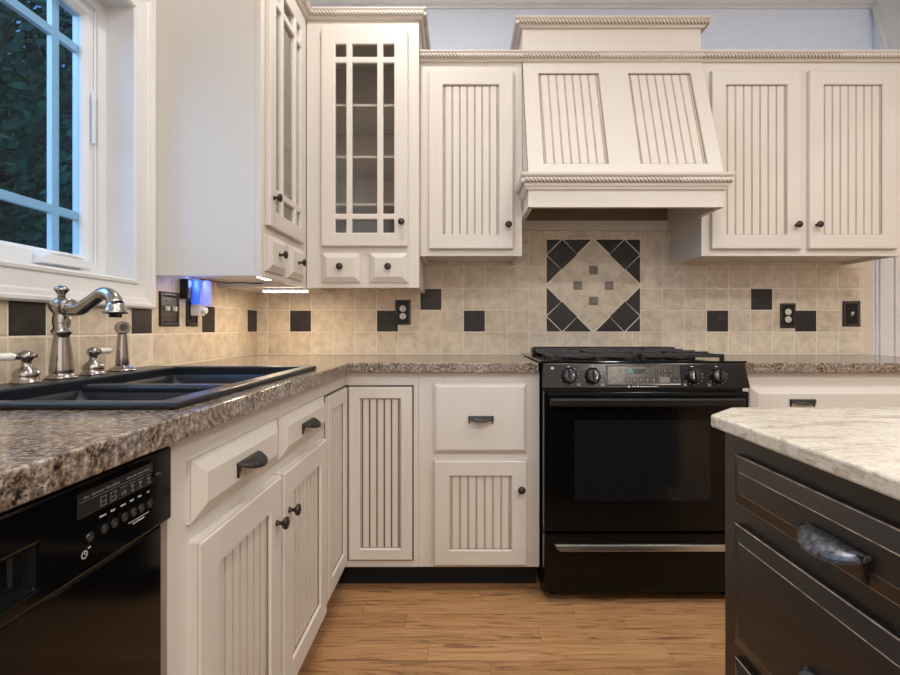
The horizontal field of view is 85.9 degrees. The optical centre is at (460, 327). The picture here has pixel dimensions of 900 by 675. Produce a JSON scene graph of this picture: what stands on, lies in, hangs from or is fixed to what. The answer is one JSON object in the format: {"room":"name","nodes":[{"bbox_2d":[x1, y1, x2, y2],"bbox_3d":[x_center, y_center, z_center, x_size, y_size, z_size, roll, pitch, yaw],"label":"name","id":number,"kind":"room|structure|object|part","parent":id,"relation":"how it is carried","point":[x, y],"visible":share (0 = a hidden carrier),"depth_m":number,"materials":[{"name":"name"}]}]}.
{"room":"kitchen","nodes":[
{"label":"kitchen","id":0,"kind":"room"},
{"bbox_2d":[0,276,256,383],"bbox_3d":[-1.144,-0.360,-0.380,0.168,2.820,5.800,0,0,0],"label":"wall","id":1,"kind":"structure","parent":0,"point":[228,329],"depth_m":1.64,"materials":[{"name":"tile"}]},
{"bbox_2d":[0,0,155,308],"bbox_3d":[-1.129,-0.596,1.073,0.179,1.064,1.158,0,0,0],"label":"window","id":2,"kind":"structure","parent":1,"relation":"in","point":[113,45],"depth_m":1.53,"materials":[{"name":"white paint"}]},
{"bbox_3d":[-1.168,-0.589,1.073,0.040,0.798,0.874,0,0,0],"label":"sash","id":3,"kind":"part","parent":2,"relation":"part of","materials":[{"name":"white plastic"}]},
{"bbox_3d":[-1.179,-0.596,1.073,0.078,0.872,0.966,0,0,0],"label":"frame","id":4,"kind":"part","parent":2,"relation":"part of","materials":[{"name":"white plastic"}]},
{"bbox_3d":[-1.125,-0.187,1.369,0.034,0.026,0.162,0,0,0],"label":"crank handle","id":5,"kind":"part","parent":2,"relation":"part of","materials":[{"name":"white plastic"}]},
{"bbox_3d":[-1.119,-0.205,1.368,0.014,0.017,0.126,0,0,-3],"label":"crank lever","id":6,"kind":"part","parent":2,"relation":"part of","materials":[{"name":"white plastic"}]},
{"bbox_2d":[159,291,179,325],"bbox_3d":[-1.052,-0.068,1.752,0.015,0.124,0.118,0,0,0],"label":"switch plate","id":7,"kind":"object","parent":1,"relation":"attached to","point":[169,302],"visible":1,"depth_m":1.75,"materials":[{"name":"brown metal"}]},
{"bbox_2d":[180,279,191,298],"bbox_3d":[-1.044,-0.148,1.835,0.032,0.076,0.034,0,0,0],"label":"adapter","id":8,"kind":"object","parent":1,"relation":"attached to","point":[185,284],"visible":1,"depth_m":1.82,"materials":[{"name":"black plastic"}]},
{"bbox_2d":[186,299,197,326],"bbox_3d":[-1.056,-0.068,1.898,0.006,0.124,0.080,0,0,0],"label":"wall outlet","id":9,"kind":"object","parent":1,"relation":"attached to","point":[190,320],"visible":0.65,"depth_m":1.88,"materials":[{"name":"brown metal"}]},
{"bbox_2d":[190,301,194,319],"bbox_3d":[-1.054,-0.068,1.898,0.002,0.076,0.032,0,0,0],"label":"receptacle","id":10,"kind":"object","parent":9,"relation":"attached to","point":[191,317],"depth_m":1.88,"materials":[{"name":"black plastic"}]},
{"bbox_2d":[191,279,210,315],"bbox_3d":[-1.020,-0.119,1.893,0.066,0.143,0.052,0,0,0],"label":"night light","id":11,"kind":"object","parent":1,"relation":"attached to","point":[197,309],"visible":0.99,"depth_m":1.88,"materials":[{"name":"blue plastic"}]},
{"bbox_3d":[-1.034,-0.142,1.884,0.033,0.098,0.033,0,0,0],"label":"lamp shade","id":12,"kind":"part","parent":11,"relation":"part of","materials":[{"name":"blue plastic"}]},
{"bbox_2d":[202,280,210,305],"bbox_3d":[-1.002,-0.138,1.904,0.031,0.100,0.031,0,0,0],"label":"bottle","id":13,"kind":"object","parent":11,"relation":"on","point":[206,285],"depth_m":1.89,"materials":[{"name":"blue"}]},
{"bbox_2d":[156,0,325,292],"bbox_3d":[-0.846,-0.771,2.080,0.424,1.188,0.856,0,0,0],"label":"upper cabinet","id":14,"kind":"object","parent":1,"relation":"attached to","point":[231,74],"visible":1,"depth_m":1.65,"materials":[{"name":"beige paint"}]},
{"bbox_2d":[200,279,262,283],"bbox_3d":[-0.968,-0.193,2.027,0.250,0.009,0.061,0,0,-45],"label":"cord","id":15,"kind":"object","parent":14,"relation":"attached to","point":[200,279],"visible":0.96,"depth_m":2.05,"materials":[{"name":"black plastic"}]},
{"bbox_3d":[-0.674,-0.266,1.769,0.020,0.132,0.170,0,0,0],"label":"drawer","id":16,"kind":"part","parent":14,"relation":"part of","materials":[{"name":"beige paint"}]},
{"bbox_3d":[-0.649,-0.462,1.714,0.030,0.030,0.030,0,0,0],"label":"knob","id":17,"kind":"part","parent":14,"relation":"part of","materials":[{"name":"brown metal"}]},
{"bbox_3d":[-0.695,-0.771,1.893,0.020,1.188,0.482,0,0,0],"label":"frame","id":18,"kind":"part","parent":14,"relation":"part of","materials":[{"name":"beige paint"}]},
{"bbox_2d":[276,73,289,99],"bbox_3d":[-0.889,-1.005,1.893,0.318,0.010,0.446,0,0,0],"label":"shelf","id":19,"kind":"object","parent":14,"relation":"attached to","point":[286,91],"depth_m":2.05,"materials":[{"name":"wood"}]},
{"bbox_2d":[276,131,289,152],"bbox_3d":[-0.889,-0.772,1.893,0.318,0.010,0.446,0,0,0],"label":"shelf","id":20,"kind":"object","parent":14,"relation":"attached to","point":[286,146],"depth_m":2.05,"materials":[{"name":"wood"}]},
{"bbox_3d":[-0.649,-0.268,1.769,0.030,0.030,0.030,0,0,0],"label":"knob","id":21,"kind":"part","parent":14,"relation":"part of","materials":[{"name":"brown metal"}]},
{"bbox_3d":[-0.674,-0.837,1.875,0.020,0.958,0.381,0,0,0],"label":"door","id":22,"kind":"part","parent":14,"relation":"part of","materials":[{"name":"beige paint"}]},
{"bbox_2d":[262,288,308,291],"bbox_3d":[-0.790,-0.170,2.175,0.200,0.018,0.032,0,0,0],"label":"light","id":23,"kind":"object","parent":14,"relation":"attached to","point":[263,289],"visible":1,"depth_m":2.16,"materials":[{"name":"white paint"}]},
{"bbox_2d":[263,291,307,291],"bbox_3d":[-0.790,-0.164,2.175,0.192,0.006,0.024,0,0,0],"label":"diffuser","id":24,"kind":"object","parent":23,"relation":"attached to","point":[263,291],"depth_m":2.16,"materials":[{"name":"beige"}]},
{"bbox_3d":[-0.674,-0.266,1.980,0.020,0.132,0.170,0,0,0],"label":"drawer","id":25,"kind":"part","parent":14,"relation":"part of","materials":[{"name":"beige paint"}]},
{"bbox_3d":[-0.649,-0.268,1.980,0.030,0.030,0.030,0,0,0],"label":"knob","id":26,"kind":"part","parent":14,"relation":"part of","materials":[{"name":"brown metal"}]},
{"bbox_2d":[309,0,876,8],"bbox_3d":[0.541,-1.716,-0.230,3.218,0.107,5.500,0,0,0],"label":"trim","id":27,"kind":"structure","parent":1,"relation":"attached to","point":[429,4],"depth_m":2.51,"materials":[{"name":"white paint"}]},
{"bbox_2d":[297,567,724,674],"bbox_3d":[1.566,1.110,-0.280,5.668,0.120,6.000,0,0,0],"label":"floor","id":28,"kind":"structure","parent":0,"point":[366,628],"depth_m":1.68,"materials":[{"name":"brown wood"}]},
{"bbox_2d":[0,446,170,674],"bbox_3d":[-0.737,0.614,0.452,0.602,0.868,0.602,0,0,0],"label":"dishwasher","id":29,"kind":"object","parent":28,"relation":"on","point":[83,564],"visible":0.99,"depth_m":0.59,"materials":[{"name":"black metal"}]},
{"bbox_3d":[-0.460,0.252,0.384,0.025,0.047,0.248,0,0,0],"label":"hand pull","id":30,"kind":"part","parent":29,"relation":"part of","materials":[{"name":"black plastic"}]},
{"bbox_3d":[-0.469,0.617,0.444,0.026,0.637,0.586,0,0,0],"label":"door panel","id":31,"kind":"part","parent":29,"relation":"part of","materials":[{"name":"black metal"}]},
{"bbox_3d":[-0.483,0.619,0.745,0.050,0.652,0.016,0,0,0],"label":"trim","id":32,"kind":"part","parent":29,"relation":"part of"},
{"bbox_2d":[167,384,326,674],"bbox_3d":[-0.728,0.612,1.178,0.656,0.874,0.848,0,0,0],"label":"base cabinet","id":33,"kind":"object","parent":28,"relation":"on","point":[247,523],"visible":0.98,"depth_m":1.01,"materials":[{"name":"beige paint"}]},
{"bbox_3d":[-0.447,0.274,0.991,0.022,0.108,0.374,0,0,0],"label":"drawer","id":34,"kind":"part","parent":33,"relation":"part of","materials":[{"name":"beige paint"}]},
{"bbox_3d":[-0.448,0.645,0.993,0.021,0.570,0.372,0,0,0],"label":"door","id":35,"kind":"part","parent":33,"relation":"part of","materials":[{"name":"beige paint"}]},
{"bbox_3d":[-0.448,0.645,0.993,0.004,0.434,0.236,0,0,0],"label":"beadboard panel","id":36,"kind":"part","parent":33,"relation":"part of","materials":[{"name":"beige paint"}]},
{"bbox_3d":[-0.418,0.277,0.988,0.036,0.030,0.100,0,0,0],"label":"cup pull","id":37,"kind":"part","parent":33,"relation":"part of","materials":[{"name":"grey metal"}]},
{"bbox_3d":[-0.422,0.462,1.144,0.030,0.030,0.030,0,0,0],"label":"knob","id":38,"kind":"part","parent":33,"relation":"part of","materials":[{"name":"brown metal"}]},
{"bbox_3d":[-0.422,0.462,1.228,0.030,0.030,0.030,0,0,0],"label":"knob","id":39,"kind":"part","parent":33,"relation":"part of","materials":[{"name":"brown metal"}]},
{"bbox_3d":[-0.447,0.274,1.383,0.022,0.108,0.383,0,0,0],"label":"drawer","id":40,"kind":"part","parent":33,"relation":"part of","materials":[{"name":"beige paint"}]},
{"bbox_3d":[-0.448,0.645,1.383,0.021,0.570,0.384,0,0,0],"label":"door","id":41,"kind":"part","parent":33,"relation":"part of","materials":[{"name":"beige paint"}]},
{"bbox_3d":[-0.448,0.645,1.383,0.004,0.434,0.248,0,0,0],"label":"beadboard panel","id":42,"kind":"part","parent":33,"relation":"part of","materials":[{"name":"beige paint"}]},
{"bbox_3d":[-0.418,0.277,1.373,0.036,0.030,0.100,0,0,0],"label":"cup pull","id":43,"kind":"part","parent":33,"relation":"part of","materials":[{"name":"grey metal"}]},
{"bbox_2d":[323,373,419,602],"bbox_3d":[-0.612,0.612,2.055,0.888,0.874,0.905,0,0,0],"label":"base cabinet","id":44,"kind":"object","parent":28,"relation":"on","point":[371,426],"visible":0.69,"depth_m":1.91,"materials":[{"name":"beige paint"}]},
{"bbox_2d":[0,354,538,512],"bbox_3d":[-0.378,0.155,1.290,1.362,0.038,2.440,0,0,0],"label":"countertop","id":45,"kind":"structure","parent":44,"relation":"on","point":[43,452],"depth_m":0.73,"materials":[{"name":"stone"}]},
{"bbox_2d":[44,285,128,379],"bbox_3d":[-0.899,0.009,1.160,0.231,0.228,0.064,0,0,17],"label":"faucet","id":46,"kind":"object","parent":45,"relation":"on","point":[61,363],"visible":1,"depth_m":1.16,"materials":[{"name":"silver metal"}]},
{"bbox_3d":[-0.883,-0.063,1.156,0.177,0.068,0.034,0,0,16],"label":"spout","id":47,"kind":"part","parent":46,"relation":"part of","materials":[{"name":"silver metal"}]},
{"bbox_2d":[0,366,316,408],"bbox_3d":[-0.748,0.227,1.192,0.551,0.207,0.787,0,0,0],"label":"sink","id":48,"kind":"object","parent":45,"relation":"in","point":[147,387],"visible":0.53,"depth_m":1.16,"materials":[{"name":"black"}]},
{"bbox_2d":[0,350,42,383],"bbox_3d":[-0.982,0.087,1.062,0.058,0.073,0.110,0,0,7],"label":"lever","id":49,"kind":"object","parent":48,"relation":"attached to","point":[26,373],"visible":1,"depth_m":1.07,"materials":[{"name":"silver metal"}]},
{"bbox_3d":[-0.980,0.063,1.087,0.018,0.018,0.045,0,0,22],"label":"lever","id":50,"kind":"part","parent":49,"relation":"part of","materials":[{"name":"silver metal"}]},
{"bbox_2d":[79,347,112,374],"bbox_3d":[-0.979,0.087,1.313,0.058,0.073,0.111,0,0,0],"label":"lever","id":51,"kind":"object","parent":48,"relation":"attached to","point":[92,366],"visible":1,"depth_m":1.28,"materials":[{"name":"silver metal"}]},
{"bbox_3d":[-0.717,0.240,0.998,0.403,0.181,0.335,0,0,0],"label":"bowl","id":52,"kind":"part","parent":48,"relation":"part of","materials":[{"name":"black"}]},
{"bbox_2d":[107,321,136,371],"bbox_3d":[-0.979,0.051,1.396,0.072,0.144,0.072,0,0,0],"label":"sprayer","id":53,"kind":"object","parent":48,"relation":"on","point":[121,328],"visible":1,"depth_m":1.38,"materials":[{"name":"silver metal"}]},
{"bbox_3d":[-0.979,0.057,1.396,0.034,0.102,0.034,0,0,0],"label":"stem","id":54,"kind":"part","parent":53,"relation":"part of","materials":[{"name":"silver metal"}]},
{"bbox_3d":[-0.717,0.240,1.373,0.403,0.181,0.343,0,0,0],"label":"bowl","id":55,"kind":"part","parent":48,"relation":"part of","materials":[{"name":"black"}]},
{"bbox_3d":[-0.451,0.573,1.758,0.012,0.682,0.277,0,0,0],"label":"door","id":56,"kind":"part","parent":44,"relation":"part of","materials":[{"name":"beige paint"}]},
{"bbox_3d":[-0.456,0.573,1.758,0.004,0.574,0.169,0,0,0],"label":"beadboard panel","id":57,"kind":"part","parent":44,"relation":"part of","materials":[{"name":"beige paint"}]},
{"bbox_3d":[-0.318,0.573,1.903,0.252,0.682,0.012,0,0,0],"label":"door","id":58,"kind":"part","parent":44,"relation":"part of","materials":[{"name":"beige paint"}]},
{"bbox_3d":[-0.318,0.573,1.908,0.158,0.588,0.004,0,0,0],"label":"beadboard panel","id":59,"kind":"part","parent":44,"relation":"part of","materials":[{"name":"beige paint"}]},
{"bbox_2d":[419,372,538,582],"bbox_3d":[0.071,0.612,2.180,0.478,0.874,0.655,0,0,0],"label":"base cabinet","id":60,"kind":"object","parent":28,"relation":"on","point":[479,432],"visible":0.96,"depth_m":1.90,"materials":[{"name":"beige paint"}]},
{"bbox_3d":[0.076,0.353,1.899,0.365,0.271,0.021,0,0,0],"label":"drawer","id":61,"kind":"part","parent":60,"relation":"part of","materials":[{"name":"beige paint"}]},
{"bbox_3d":[0.076,0.725,1.899,0.365,0.412,0.021,0,0,0],"label":"door","id":62,"kind":"part","parent":60,"relation":"part of","materials":[{"name":"beige paint"}]},
{"bbox_3d":[0.076,0.725,1.900,0.241,0.288,0.004,0,0,0],"label":"beadboard panel","id":63,"kind":"part","parent":60,"relation":"part of","materials":[{"name":"beige paint"}]},
{"bbox_3d":[0.078,0.358,1.871,0.100,0.030,0.036,0,0,0],"label":"cup pull","id":64,"kind":"part","parent":60,"relation":"part of","materials":[{"name":"grey metal"}]},
{"bbox_3d":[0.235,0.628,1.874,0.030,0.030,0.030,0,0,0],"label":"knob","id":65,"kind":"part","parent":60,"relation":"part of","materials":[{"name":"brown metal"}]},
{"bbox_2d":[521,347,749,593],"bbox_3d":[0.705,0.572,2.131,0.797,0.955,0.678,0,0,0],"label":"gas range","id":66,"kind":"object","parent":28,"relation":"on","point":[632,458],"visible":0.98,"depth_m":1.83,"materials":[{"name":"black metal"}]},
{"bbox_3d":[0.413,0.182,1.834,0.061,0.061,0.040,0,0,0],"label":"knob","id":67,"kind":"part","parent":66,"relation":"part of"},
{"bbox_3d":[0.505,0.116,2.020,0.120,0.023,0.120,0,0,0],"label":"burner","id":68,"kind":"part","parent":66,"relation":"part of","materials":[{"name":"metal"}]},
{"bbox_3d":[0.503,0.182,1.834,0.061,0.061,0.040,0,0,0],"label":"knob","id":69,"kind":"part","parent":66,"relation":"part of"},
{"bbox_3d":[0.704,0.891,1.847,0.777,0.218,0.034,0,0,0],"label":"storage drawer","id":70,"kind":"part","parent":66,"relation":"part of","materials":[{"name":"black metal"}]},
{"bbox_3d":[0.704,1.021,1.910,0.757,0.034,0.020,0,0,0],"label":"kick plate","id":71,"kind":"part","parent":66,"relation":"part of","materials":[{"name":"metal"}]},
{"bbox_2d":[521,353,746,362],"bbox_3d":[0.705,0.132,2.165,0.797,0.008,0.610,0,0,0],"label":"cooktop","id":72,"kind":"object","parent":66,"relation":"in","point":[537,357],"depth_m":1.89,"materials":[{"name":"black metal"}]},
{"bbox_3d":[0.705,0.830,1.824,0.702,0.023,0.013,0,0,0],"label":"drawer handle","id":73,"kind":"part","parent":66,"relation":"part of","materials":[{"name":"metal"}]},
{"bbox_3d":[0.697,0.180,1.846,0.282,0.076,0.021,0,0,0],"label":"display panel","id":74,"kind":"part","parent":66,"relation":"part of","materials":[{"name":"plastic"}]},
{"bbox_3d":[0.704,0.506,1.848,0.777,0.528,0.032,0,0,0],"label":"oven door","id":75,"kind":"part","parent":66,"relation":"part of","materials":[{"name":"black glass"}]},
{"bbox_3d":[0.704,0.182,1.850,0.792,0.093,0.030,0,0,0],"label":"control panel","id":76,"kind":"part","parent":66,"relation":"part of","materials":[{"name":"metal"}]},
{"bbox_3d":[0.696,0.278,1.812,0.728,0.031,0.040,0,0,0],"label":"door handle","id":77,"kind":"part","parent":66,"relation":"part of","materials":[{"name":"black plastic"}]},
{"bbox_3d":[0.905,0.116,2.020,0.104,0.023,0.104,0,0,0],"label":"burner","id":78,"kind":"part","parent":66,"relation":"part of","materials":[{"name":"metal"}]},
{"bbox_3d":[0.887,0.182,1.834,0.061,0.061,0.040,0,0,0],"label":"knob","id":79,"kind":"part","parent":66,"relation":"part of","materials":[{"name":"plastic"}]},
{"bbox_3d":[0.980,0.182,1.834,0.061,0.061,0.040,0,0,0],"label":"knob","id":80,"kind":"part","parent":66,"relation":"part of","materials":[{"name":"plastic"}]},
{"bbox_2d":[725,432,899,674],"bbox_3d":[0.841,0.603,0.127,0.918,0.892,1.314,0,0,0],"label":"kitchen island","id":81,"kind":"object","parent":28,"relation":"on","point":[812,554],"visible":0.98,"depth_m":0.58,"materials":[{"name":"brown paint"}]},
{"bbox_3d":[0.420,0.600,0.517,0.016,0.196,0.445,0,0,0],"label":"drawer","id":82,"kind":"part","parent":81,"relation":"part of","materials":[{"name":"brown paint"}]},
{"bbox_2d":[711,408,899,500],"bbox_3d":[0.867,0.146,0.135,0.946,0.020,1.390,0,0,0],"label":"island countertop","id":83,"kind":"structure","parent":81,"relation":"on","point":[861,446],"depth_m":0.62,"materials":[{"name":"beige stone"}]},
{"bbox_3d":[0.397,0.416,0.530,0.030,0.030,0.090,0,0,0],"label":"cup pull","id":84,"kind":"part","parent":81,"relation":"part of","materials":[{"name":"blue metal"}]},
{"bbox_3d":[0.420,0.390,0.517,0.016,0.184,0.445,0,0,0],"label":"drawer","id":85,"kind":"part","parent":81,"relation":"part of","materials":[{"name":"brown paint"}]},
{"bbox_3d":[0.420,0.230,0.517,0.016,0.074,0.445,0,0,0],"label":"drawer","id":86,"kind":"part","parent":81,"relation":"part of","materials":[{"name":"brown paint"}]},
{"bbox_3d":[0.397,0.244,0.530,0.030,0.030,0.090,0,0,0],"label":"cup pull","id":87,"kind":"part","parent":81,"relation":"part of","materials":[{"name":"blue metal"}]},
{"bbox_2d":[743,373,899,407],"bbox_3d":[1.584,0.612,2.180,0.952,0.874,0.655,0,0,0],"label":"base cabinet","id":88,"kind":"object","parent":28,"relation":"on","point":[766,390],"visible":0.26,"depth_m":1.90,"materials":[{"name":"beige paint"}]},
{"bbox_3d":[1.334,0.292,1.871,0.100,0.030,0.036,0,0,0],"label":"cup pull","id":89,"kind":"part","parent":88,"relation":"part of","materials":[{"name":"grey metal"}]},
{"bbox_2d":[716,354,899,372],"bbox_3d":[1.603,0.155,2.196,0.994,0.038,0.628,0,0,0],"label":"countertop","id":90,"kind":"structure","parent":88,"relation":"on","point":[756,363],"depth_m":1.88,"materials":[{"name":"stone"}]},
{"bbox_3d":[1.587,0.319,1.899,0.897,0.173,0.021,0,0,0],"label":"drawer","id":91,"kind":"part","parent":88,"relation":"part of","materials":[{"name":"beige paint"}]},
{"bbox_2d":[257,9,874,355],"bbox_3d":[1.566,-0.360,2.604,5.668,2.820,0.191,0,0,0],"label":"wall","id":92,"kind":"structure","parent":0,"point":[565,288],"depth_m":2.51,"materials":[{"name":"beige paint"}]},
{"bbox_2d":[307,21,424,292],"bbox_3d":[-0.434,-0.771,2.297,0.497,1.188,0.425,0,0,0],"label":"upper cabinet","id":93,"kind":"object","parent":92,"relation":"attached to","point":[363,77],"visible":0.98,"depth_m":2.13,"materials":[{"name":"beige paint"}]},
{"bbox_3d":[-0.528,-0.268,2.100,0.030,0.030,0.030,0,0,0],"label":"knob","id":94,"kind":"part","parent":93,"relation":"part of","materials":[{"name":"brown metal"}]},
{"bbox_3d":[-0.528,-0.266,2.125,0.170,0.132,0.020,0,0,0],"label":"drawer","id":95,"kind":"part","parent":93,"relation":"part of","materials":[{"name":"beige paint"}]},
{"bbox_2d":[296,0,430,49],"bbox_3d":[-0.436,-1.377,2.101,0.968,0.039,0.382,0,0,-42],"label":"crown molding","id":96,"kind":"structure","parent":93,"relation":"on","point":[310,13],"depth_m":2.11,"materials":[{"name":"beige paint"}]},
{"bbox_3d":[-0.423,-0.837,2.125,0.380,0.958,0.020,0,0,0],"label":"door","id":97,"kind":"part","parent":93,"relation":"part of","materials":[{"name":"beige paint"}]},
{"bbox_2d":[336,104,393,134],"bbox_3d":[-0.434,-1.005,2.340,0.461,0.010,0.320,0,0,0],"label":"shelf","id":98,"kind":"object","parent":93,"relation":"attached to","point":[364,115],"depth_m":2.32,"materials":[{"name":"wood"}]},
{"bbox_2d":[336,156,393,179],"bbox_3d":[-0.434,-0.772,2.340,0.461,0.010,0.320,0,0,0],"label":"shelf","id":99,"kind":"object","parent":93,"relation":"attached to","point":[364,167],"depth_m":2.32,"materials":[{"name":"wood"}]},
{"bbox_2d":[336,203,393,220],"bbox_3d":[-0.434,-0.558,2.340,0.461,0.010,0.320,0,0,0],"label":"shelf","id":100,"kind":"object","parent":93,"relation":"attached to","point":[358,208],"depth_m":2.24,"materials":[{"name":"wood"}]},
{"bbox_3d":[-0.318,-0.268,2.100,0.030,0.030,0.030,0,0,0],"label":"knob","id":101,"kind":"part","parent":93,"relation":"part of","materials":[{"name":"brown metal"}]},
{"bbox_3d":[-0.318,-0.266,2.125,0.170,0.132,0.020,0,0,0],"label":"drawer","id":102,"kind":"part","parent":93,"relation":"part of","materials":[{"name":"beige paint"}]},
{"bbox_3d":[-0.259,-0.462,2.100,0.030,0.030,0.030,0,0,0],"label":"knob","id":103,"kind":"part","parent":93,"relation":"part of","materials":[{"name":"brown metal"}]},
{"bbox_2d":[395,300,410,324],"bbox_3d":[-0.302,-0.081,2.507,0.080,0.128,0.008,0,0,0],"label":"wall outlet","id":104,"kind":"object","parent":92,"relation":"attached to","point":[402,307],"visible":1,"depth_m":2.51,"materials":[{"name":"brown metal"}]},
{"bbox_2d":[400,305,405,311],"bbox_3d":[-0.302,-0.101,2.505,0.033,0.033,0.003,0,0,0],"label":"receptacle","id":105,"kind":"object","parent":104,"relation":"attached to","point":[402,307],"depth_m":2.50,"materials":[{"name":"beige plastic"}]},
{"bbox_2d":[400,313,405,318],"bbox_3d":[-0.302,-0.061,2.505,0.033,0.033,0.003,0,0,0],"label":"receptacle","id":106,"kind":"object","parent":104,"relation":"attached to","point":[402,315],"depth_m":2.50,"materials":[{"name":"beige plastic"}]},
{"bbox_2d":[420,63,521,264],"bbox_3d":[0.046,-0.769,2.325,0.461,0.885,0.370,0,0,0],"label":"upper cabinet","id":107,"kind":"object","parent":92,"relation":"attached to","point":[471,113],"visible":1,"depth_m":2.18,"materials":[{"name":"beige paint"}]},
{"bbox_3d":[0.045,-0.757,2.181,0.250,0.671,0.004,0,0,0],"label":"beadboard panel","id":108,"kind":"part","parent":107,"relation":"part of","materials":[{"name":"beige paint"}]},
{"bbox_3d":[0.212,-0.462,2.155,0.030,0.030,0.030,0,0,0],"label":"knob","id":109,"kind":"part","parent":107,"relation":"part of","materials":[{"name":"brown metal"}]},
{"bbox_2d":[420,50,899,62],"bbox_3d":[0.925,-1.222,2.332,2.219,0.039,0.353,0,0,0],"label":"crown molding","id":110,"kind":"structure","parent":107,"relation":"attached to","point":[426,56],"depth_m":2.16,"materials":[{"name":"beige paint"}]},
{"bbox_2d":[510,15,735,231],"bbox_3d":[0.683,-0.948,2.239,0.878,0.896,0.543,0,0,0],"label":"range hood","id":111,"kind":"object","parent":92,"relation":"attached to","point":[593,175],"visible":0.92,"depth_m":2.11,"materials":[{"name":"beige paint"}]},
{"bbox_3d":[0.288,-0.851,2.256,0.020,0.702,0.509,0,0,0],"label":"panel","id":112,"kind":"part","parent":111,"relation":"part of","materials":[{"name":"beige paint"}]},
{"bbox_3d":[0.481,-0.914,2.096,0.273,0.458,0.163,0,0,0],"label":"beadboard panel","id":113,"kind":"part","parent":111,"relation":"part of","materials":[{"name":"beige paint"}]},
{"bbox_3d":[0.683,-0.530,2.500,0.769,0.048,0.020,0,0,0],"label":"rail","id":114,"kind":"part","parent":111,"relation":"part of","materials":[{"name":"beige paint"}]},
{"bbox_3d":[0.683,-1.377,2.332,0.878,0.039,0.351,0,0,0],"label":"rope crown","id":115,"kind":"part","parent":111,"relation":"part of","materials":[{"name":"beige paint"}]},
{"bbox_3d":[0.683,-0.920,2.101,0.810,0.564,0.204,0,0,0],"label":"panel","id":116,"kind":"part","parent":111,"relation":"part of","materials":[{"name":"beige paint"}]},
{"bbox_3d":[0.889,-0.914,2.096,0.282,0.458,0.163,0,0,0],"label":"beadboard panel","id":117,"kind":"part","parent":111,"relation":"part of","materials":[{"name":"beige paint"}]},
{"bbox_3d":[1.079,-0.851,2.256,0.020,0.702,0.509,0,0,0],"label":"panel","id":118,"kind":"part","parent":111,"relation":"part of","materials":[{"name":"beige paint"}]},
{"bbox_2d":[671,63,899,264],"bbox_3d":[1.545,-0.769,2.325,0.910,0.885,0.370,0,0,0],"label":"upper cabinet","id":119,"kind":"object","parent":92,"relation":"attached to","point":[813,149],"visible":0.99,"depth_m":2.18,"materials":[{"name":"beige paint"}]},
{"bbox_3d":[1.331,-0.757,2.180,0.404,0.804,0.020,0,0,0],"label":"door","id":120,"kind":"part","parent":119,"relation":"part of","materials":[{"name":"beige paint"}]},
{"bbox_3d":[1.331,-0.757,2.181,0.273,0.671,0.004,0,0,0],"label":"beadboard panel","id":121,"kind":"part","parent":119,"relation":"part of","materials":[{"name":"beige paint"}]},
{"bbox_3d":[1.506,-0.462,2.155,0.030,0.030,0.030,0,0,0],"label":"knob","id":122,"kind":"part","parent":119,"relation":"part of","materials":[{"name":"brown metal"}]},
{"bbox_3d":[1.598,-0.462,2.155,0.030,0.030,0.030,0,0,0],"label":"knob","id":123,"kind":"part","parent":119,"relation":"part of","materials":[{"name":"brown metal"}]},
{"bbox_3d":[1.765,-0.757,2.180,0.396,0.804,0.020,0,0,0],"label":"door","id":124,"kind":"part","parent":119,"relation":"part of","materials":[{"name":"beige paint"}]},
{"bbox_3d":[1.765,-0.757,2.181,0.264,0.671,0.004,0,0,0],"label":"beadboard panel","id":125,"kind":"part","parent":119,"relation":"part of","materials":[{"name":"beige paint"}]},
{"bbox_2d":[780,303,795,327],"bbox_3d":[1.698,-0.064,2.507,0.080,0.128,0.008,0,0,0],"label":"wall outlet","id":126,"kind":"object","parent":92,"relation":"attached to","point":[787,310],"visible":1,"depth_m":2.51,"materials":[{"name":"brown metal"}]},
{"bbox_2d":[785,309,791,314],"bbox_3d":[1.698,-0.084,2.505,0.033,0.033,0.003,0,0,0],"label":"receptacle","id":127,"kind":"object","parent":126,"relation":"attached to","point":[787,311],"depth_m":2.50,"materials":[{"name":"beige plastic"}]},
{"bbox_2d":[785,316,791,322],"bbox_3d":[1.698,-0.044,2.505,0.033,0.033,0.003,0,0,0],"label":"receptacle","id":128,"kind":"object","parent":126,"relation":"attached to","point":[788,319],"depth_m":2.50,"materials":[{"name":"beige plastic"}]},
{"bbox_2d":[842,301,860,325],"bbox_3d":[2.029,-0.074,2.503,0.092,0.132,0.017,0,0,0],"label":"light switch","id":129,"kind":"object","parent":92,"relation":"attached to","point":[851,310],"visible":1,"depth_m":2.51,"materials":[{"name":"brown metal"}]},
{"bbox_2d":[875,256,899,355],"bbox_3d":[2.229,-0.050,2.507,0.142,2.200,0.026,0,0,0],"label":"trim","id":130,"kind":"structure","parent":92,"relation":"attached to","point":[887,271],"depth_m":2.50,"materials":[{"name":"white paint"}]},
{"bbox_2d":[873,0,882,49],"bbox_3d":[2.210,-1.468,1.720,0.120,0.605,1.600,0,0,0],"label":"wall","id":131,"kind":"structure","parent":0,"point":[877,45],"depth_m":2.50,"materials":[{"name":"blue paint"}]},
{"bbox_2d":[871,0,899,49],"bbox_3d":[2.137,-1.429,2.369,0.026,0.467,0.298,0,0,0],"label":"trim","id":132,"kind":"structure","parent":131,"relation":"attached to","point":[886,13],"depth_m":2.41,"materials":[{"name":"white paint"}]},
{"label":"outside","id":133,"kind":"structure","parent":0,"visible":0},
{"bbox_3d":[-7.784,1.675,1.520,12.432,0.050,16.000,0,0,0],"label":"ground","id":134,"kind":"structure","parent":133,"visible":0},
{"bbox_2d":[0,0,72,253],"bbox_3d":[-4.601,-1.164,4.726,3.345,5.635,3.351,0,0,3],"label":"tree","id":135,"kind":"object","parent":134,"relation":"on","point":[23,150],"visible":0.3,"depth_m":4.07,"materials":[{"name":"green plant"}]}
]}

